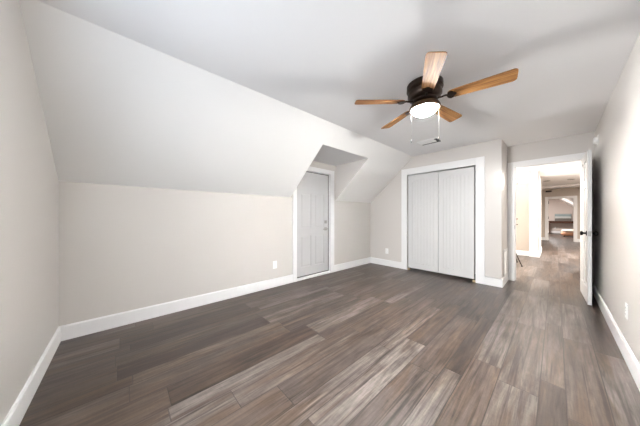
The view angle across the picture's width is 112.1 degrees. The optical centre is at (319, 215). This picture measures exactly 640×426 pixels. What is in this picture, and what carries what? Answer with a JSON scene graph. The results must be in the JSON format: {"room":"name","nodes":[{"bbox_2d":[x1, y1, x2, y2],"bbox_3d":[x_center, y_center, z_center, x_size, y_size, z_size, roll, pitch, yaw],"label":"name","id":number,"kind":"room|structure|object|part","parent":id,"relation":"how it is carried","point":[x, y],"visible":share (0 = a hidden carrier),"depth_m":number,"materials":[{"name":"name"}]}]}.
{"room":"empty attic bedroom","nodes":[
{"label":"empty attic bedroom","id":0,"kind":"room"},
{"bbox_2d":[0,0,58,425],"bbox_3d":[-1.293,-0.107,0.671,0.120,2.555,3.759,0,0,-42],"label":"wall","id":1,"kind":"structure","parent":0,"point":[29,183],"depth_m":1.27,"materials":[{"name":"grey paint"}]},
{"bbox_2d":[1,327,60,425],"bbox_3d":[-1.238,1.100,0.711,0.015,0.140,3.504,0,0,-42],"label":"baseboard","id":2,"kind":"structure","parent":1,"relation":"attached to","point":[20,406],"depth_m":1.38,"materials":[{"name":"white wood"}]},
{"bbox_2d":[59,161,369,325],"bbox_3d":[-0.628,0.061,3.744,5.249,2.218,0.120,0,0,-42],"label":"wall","id":3,"kind":"structure","parent":0,"point":[122,248],"depth_m":2.57,"materials":[{"name":"grey paint"}]},
{"bbox_2d":[59,257,370,340],"bbox_3d":[-0.583,1.100,3.695,5.009,0.140,0.015,0,0,-42],"label":"baseboard","id":4,"kind":"structure","parent":3,"relation":"attached to","point":[73,330],"depth_m":2.57,"materials":[{"name":"white"}]},
{"bbox_2d":[273,261,276,268],"bbox_3d":[-0.743,0.808,3.553,0.076,0.124,0.008,0,0,-42],"label":"wall outlet","id":5,"kind":"object","parent":3,"relation":"attached to","point":[274,262],"visible":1,"depth_m":3.54,"materials":[{"name":"white plastic"}]},
{"bbox_2d":[297,171,328,277],"bbox_3d":[-0.131,0.147,4.165,0.847,1.970,0.098,0,0,-42],"label":"door","id":6,"kind":"structure","parent":3,"relation":"in","point":[313,188],"depth_m":4.16,"materials":[{"name":"white wood"}]},
{"bbox_2d":[293,166,333,281],"bbox_3d":[-0.132,0.121,4.185,1.041,2.097,0.140,0,0,-42],"label":"trim","id":7,"kind":"structure","parent":3,"relation":"attached to","point":[310,169],"depth_m":4.31,"materials":[{"name":"white wood"}]},
{"bbox_2d":[19,0,412,202],"bbox_3d":[-0.249,-0.831,3.330,5.249,1.018,1.136,0,0,-42],"label":"ceiling","id":8,"kind":"structure","parent":0,"point":[120,110],"depth_m":2.06,"materials":[{"name":"white paint"}]},
{"bbox_2d":[19,233,639,425],"bbox_3d":[7.705,1.230,7.319,22.750,0.120,6.400,0,0,-42],"label":"floor","id":9,"kind":"structure","parent":0,"point":[370,344],"depth_m":1.77,"materials":[{"name":"wood"}]},
{"bbox_2d":[548,221,572,232],"bbox_3d":[15.976,0.757,14.167,0.440,0.825,1.320,0,0,-42],"label":"console table","id":10,"kind":"object","parent":9,"relation":"on","point":[548,221],"visible":0.53,"depth_m":14.19,"materials":[{"name":"brown wood"}]},
{"bbox_2d":[555,214,571,220],"bbox_3d":[16.163,0.107,14.344,0.103,0.478,0.740,0,0,-42],"label":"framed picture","id":11,"kind":"object","parent":10,"relation":"on","point":[558,217],"visible":0.88,"depth_m":14.33,"materials":[{"name":"grey"}]},
{"bbox_2d":[561,229,572,236],"bbox_3d":[14.019,0.970,12.010,0.640,0.400,0.800,0,0,-42],"label":"ottoman","id":12,"kind":"object","parent":9,"relation":"on","point":[565,232],"visible":0.52,"depth_m":11.96,"materials":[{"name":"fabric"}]},
{"bbox_2d":[561,229,572,232],"bbox_3d":[14.019,0.860,12.010,0.620,0.180,0.770,0,0,-42],"label":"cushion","id":13,"kind":"object","parent":12,"relation":"on","point":[564,230],"depth_m":11.99,"materials":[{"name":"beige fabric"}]},
{"bbox_2d":[561,232,572,235],"bbox_3d":[14.019,1.005,12.010,0.640,0.230,0.800,0,0,-42],"label":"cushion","id":14,"kind":"object","parent":12,"relation":"on","point":[562,233],"depth_m":11.93,"materials":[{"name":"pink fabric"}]},
{"bbox_2d":[37,0,639,189],"bbox_3d":[5.309,-1.325,4.937,15.621,0.120,5.320,0,0,-42],"label":"ceiling","id":15,"kind":"structure","parent":0,"point":[317,58],"depth_m":1.68,"materials":[{"name":"white paint"}]},
{"bbox_2d":[416,138,441,145],"bbox_3d":[1.867,-1.252,3.687,0.252,0.031,0.340,0,0,-42],"label":"ceiling vent","id":16,"kind":"object","parent":15,"relation":"in","point":[433,140],"visible":1,"depth_m":3.67,"materials":[{"name":"white plastic"}]},
{"bbox_2d":[355,51,518,142],"bbox_3d":[1.040,-0.982,2.078,1.272,0.567,1.280,0,0,-42],"label":"ceiling fan","id":17,"kind":"object","parent":15,"relation":"hanging from","point":[424,92],"visible":1,"depth_m":1.95,"materials":[{"name":"brown wood"}]},
{"bbox_3d":[0.576,-1.099,2.084,0.470,0.006,0.136,0,12,1],"label":"fan blade","id":18,"kind":"part","parent":17,"relation":"part of","materials":[{"name":"brown wood"}]},
{"bbox_3d":[0.882,-1.099,2.486,0.136,0.006,0.470,-13,4,-16],"label":"fan blade","id":19,"kind":"part","parent":17,"relation":"part of","materials":[{"name":"brown wood"}]},
{"bbox_3d":[1.005,-0.996,2.074,0.216,0.058,0.216,0,0,-42],"label":"lamp shade","id":20,"kind":"part","parent":17,"relation":"part of","materials":[{"name":"white glass"}]},
{"bbox_3d":[0.863,-1.099,1.669,0.136,0.006,0.470,13,4,19],"label":"fan blade","id":21,"kind":"part","parent":17,"relation":"part of","materials":[{"name":"brown wood"}]},
{"bbox_3d":[1.359,-1.099,2.319,0.470,0.006,0.136,0,-12,-35],"label":"fan blade","id":22,"kind":"part","parent":17,"relation":"part of","materials":[{"name":"brown wood"}]},
{"bbox_3d":[1.347,-1.099,1.814,0.470,0.006,0.136,0,-12,37],"label":"fan blade","id":23,"kind":"part","parent":17,"relation":"part of","materials":[{"name":"brown wood"}]},
{"bbox_2d":[541,184,579,188],"bbox_3d":[9.847,-1.228,9.089,0.200,0.075,5.080,0,0,-42],"label":"trim","id":24,"kind":"structure","parent":15,"relation":"attached to","point":[569,185],"depth_m":8.88,"materials":[{"name":"white"}]},
{"bbox_2d":[313,144,366,165],"bbox_3d":[0.143,-1.088,3.892,1.300,0.080,0.944,0,0,-42],"label":"ceiling","id":25,"kind":"structure","parent":0,"point":[329,155],"depth_m":3.81,"materials":[{"name":"white paint"}]},
{"bbox_2d":[335,158,367,199],"bbox_3d":[0.143,-0.688,3.893,1.300,0.727,0.941,0,0,-42],"label":"wall","id":26,"kind":"structure","parent":0,"point":[344,173],"depth_m":4.35,"materials":[{"name":"grey paint"}]},
{"bbox_2d":[370,138,502,278],"bbox_3d":[2.158,-0.048,4.498,0.120,2.435,2.529,0,0,-42],"label":"wall","id":27,"kind":"structure","parent":0,"point":[385,209],"depth_m":4.05,"materials":[{"name":"grey paint"}]},
{"bbox_2d":[407,172,437,271],"bbox_3d":[2.124,0.152,4.477,0.042,2.036,0.614,0,0,-42],"label":"door","id":28,"kind":"structure","parent":27,"relation":"in","point":[422,188],"depth_m":4.45,"materials":[{"name":"grey wood"}]},
{"bbox_2d":[371,257,502,287],"bbox_3d":[2.118,1.100,4.441,0.015,0.140,2.529,0,0,-42],"label":"baseboard","id":29,"kind":"structure","parent":27,"relation":"attached to","point":[491,281],"depth_m":4.82,"materials":[{"name":"white wood"}]},
{"bbox_2d":[401,156,484,283],"bbox_3d":[2.309,0.077,4.229,0.020,2.186,1.487,0,0,-42],"label":"trim","id":30,"kind":"structure","parent":27,"relation":"attached to","point":[479,162],"depth_m":3.76,"materials":[{"name":"white wood"}]},
{"bbox_2d":[438,167,475,281],"bbox_3d":[2.542,0.152,4.021,0.042,2.036,0.610,0,0,-42],"label":"door","id":31,"kind":"structure","parent":27,"relation":"in","point":[456,188],"depth_m":4.00,"materials":[{"name":"grey wood"}]},
{"bbox_2d":[411,131,594,293],"bbox_3d":[3.097,-0.048,4.410,0.120,2.435,3.112,0,0,-42],"label":"wall","id":32,"kind":"structure","parent":0,"point":[578,143],"depth_m":3.47,"materials":[{"name":"grey paint"}]},
{"bbox_2d":[507,152,585,289],"bbox_3d":[3.795,0.103,3.632,0.140,2.134,0.955,0,0,-42],"label":"trim","id":33,"kind":"structure","parent":32,"relation":"attached to","point":[511,167],"depth_m":3.88,"materials":[{"name":"white wood"}]},
{"bbox_2d":[580,150,598,304],"bbox_3d":[3.762,0.150,3.041,0.729,2.012,0.157,0,0,-42],"label":"door","id":34,"kind":"structure","parent":32,"relation":"in","point":[586,233],"depth_m":2.87,"materials":[{"name":"white wood"}]},
{"bbox_2d":[503,141,506,276],"bbox_3d":[3.205,-0.048,3.823,0.514,2.435,0.120,0,0,-42],"label":"wall","id":35,"kind":"structure","parent":0,"point":[504,144],"depth_m":3.73,"materials":[{"name":"grey paint"}]},
{"bbox_2d":[502,273,507,286],"bbox_3d":[3.199,1.100,3.726,0.614,0.140,0.015,0,0,-42],"label":"baseboard","id":36,"kind":"structure","parent":35,"relation":"attached to","point":[505,278],"depth_m":3.71,"materials":[{"name":"white"}]},
{"bbox_2d":[504,248,507,275],"bbox_3d":[3.264,0.805,3.788,0.390,0.450,0.012,0,0,-42],"label":"air vent","id":37,"kind":"object","parent":35,"relation":"in","point":[506,249],"visible":1,"depth_m":3.76,"materials":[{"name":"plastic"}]},
{"bbox_2d":[516,183,528,250],"bbox_3d":[4.138,-0.048,5.967,3.518,2.435,2.220,0,0,-42],"label":"wall","id":38,"kind":"structure","parent":0,"point":[522,190],"depth_m":6.37,"materials":[{"name":"beige paint"}]},
{"bbox_2d":[516,250,528,255],"bbox_3d":[5.376,1.100,7.032,0.015,0.140,2.080,0,0,-42],"label":"baseboard","id":39,"kind":"structure","parent":38,"relation":"attached to","point":[519,252],"depth_m":6.36,"materials":[{"name":"white"}]},
{"bbox_2d":[529,171,541,257],"bbox_3d":[6.585,-0.048,6.580,1.400,2.435,0.210,0,0,-42],"label":"trim","id":40,"kind":"structure","parent":38,"relation":"attached to","point":[535,249],"depth_m":6.13,"materials":[{"name":"white"}]},
{"bbox_2d":[516,169,529,183],"bbox_3d":[5.222,-1.107,6.877,0.690,0.315,2.100,0,0,-42],"label":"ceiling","id":41,"kind":"structure","parent":0,"point":[523,176],"depth_m":6.15,"materials":[{"name":"white paint"}]},
{"bbox_2d":[541,187,579,238],"bbox_3d":[11.072,-0.048,10.209,0.120,2.435,5.320,0,0,-42],"label":"wall","id":42,"kind":"structure","parent":0,"point":[563,191],"depth_m":10.04,"materials":[{"name":"beige paint"}]},
{"bbox_2d":[545,196,576,241],"bbox_3d":[11.207,0.133,10.046,0.140,2.075,1.003,0,0,-42],"label":"trim","id":43,"kind":"structure","parent":42,"relation":"attached to","point":[556,197],"depth_m":9.77,"materials":[{"name":"white painted wood"}]},
{"bbox_2d":[548,199,572,230],"bbox_3d":[13.655,-0.130,12.437,6.700,2.600,3.520,0,0,-42],"label":"wall","id":44,"kind":"structure","parent":0,"point":[555,206],"depth_m":14.55,"materials":[{"name":"beige paint"}]},
{"bbox_2d":[559,198,572,206],"bbox_3d":[13.689,-0.505,12.400,6.700,1.790,3.620,0,0,-42],"label":"ceiling","id":45,"kind":"structure","parent":0,"point":[569,201],"depth_m":12.34,"materials":[{"name":"white paint"}]},
{"bbox_2d":[595,33,639,363],"bbox_3d":[2.828,-0.048,1.974,7.961,2.435,0.120,0,0,-42],"label":"wall","id":46,"kind":"structure","parent":0,"point":[617,153],"depth_m":1.90,"materials":[{"name":"grey paint"}]},
{"bbox_2d":[593,135,598,145],"bbox_3d":[3.791,-1.035,2.967,0.100,0.130,0.046,0,0,-42],"label":"wall sensor","id":47,"kind":"object","parent":46,"relation":"attached to","point":[595,139],"visible":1,"depth_m":2.94,"materials":[{"name":"white plastic"}]},
{"bbox_2d":[593,285,639,390],"bbox_3d":[2.022,1.100,1.328,5.628,0.140,0.015,0,0,-42],"label":"baseboard","id":48,"kind":"structure","parent":46,"relation":"attached to","point":[630,359],"depth_m":1.86,"materials":[{"name":"white"}]},
{"bbox_2d":[625,302,627,319],"bbox_3d":[2.497,0.775,1.759,0.076,0.124,0.008,0,0,-42],"label":"wall outlet","id":49,"kind":"object","parent":46,"relation":"attached to","point":[626,304],"visible":1,"depth_m":1.74,"materials":[{"name":"white plastic"}]}
]}

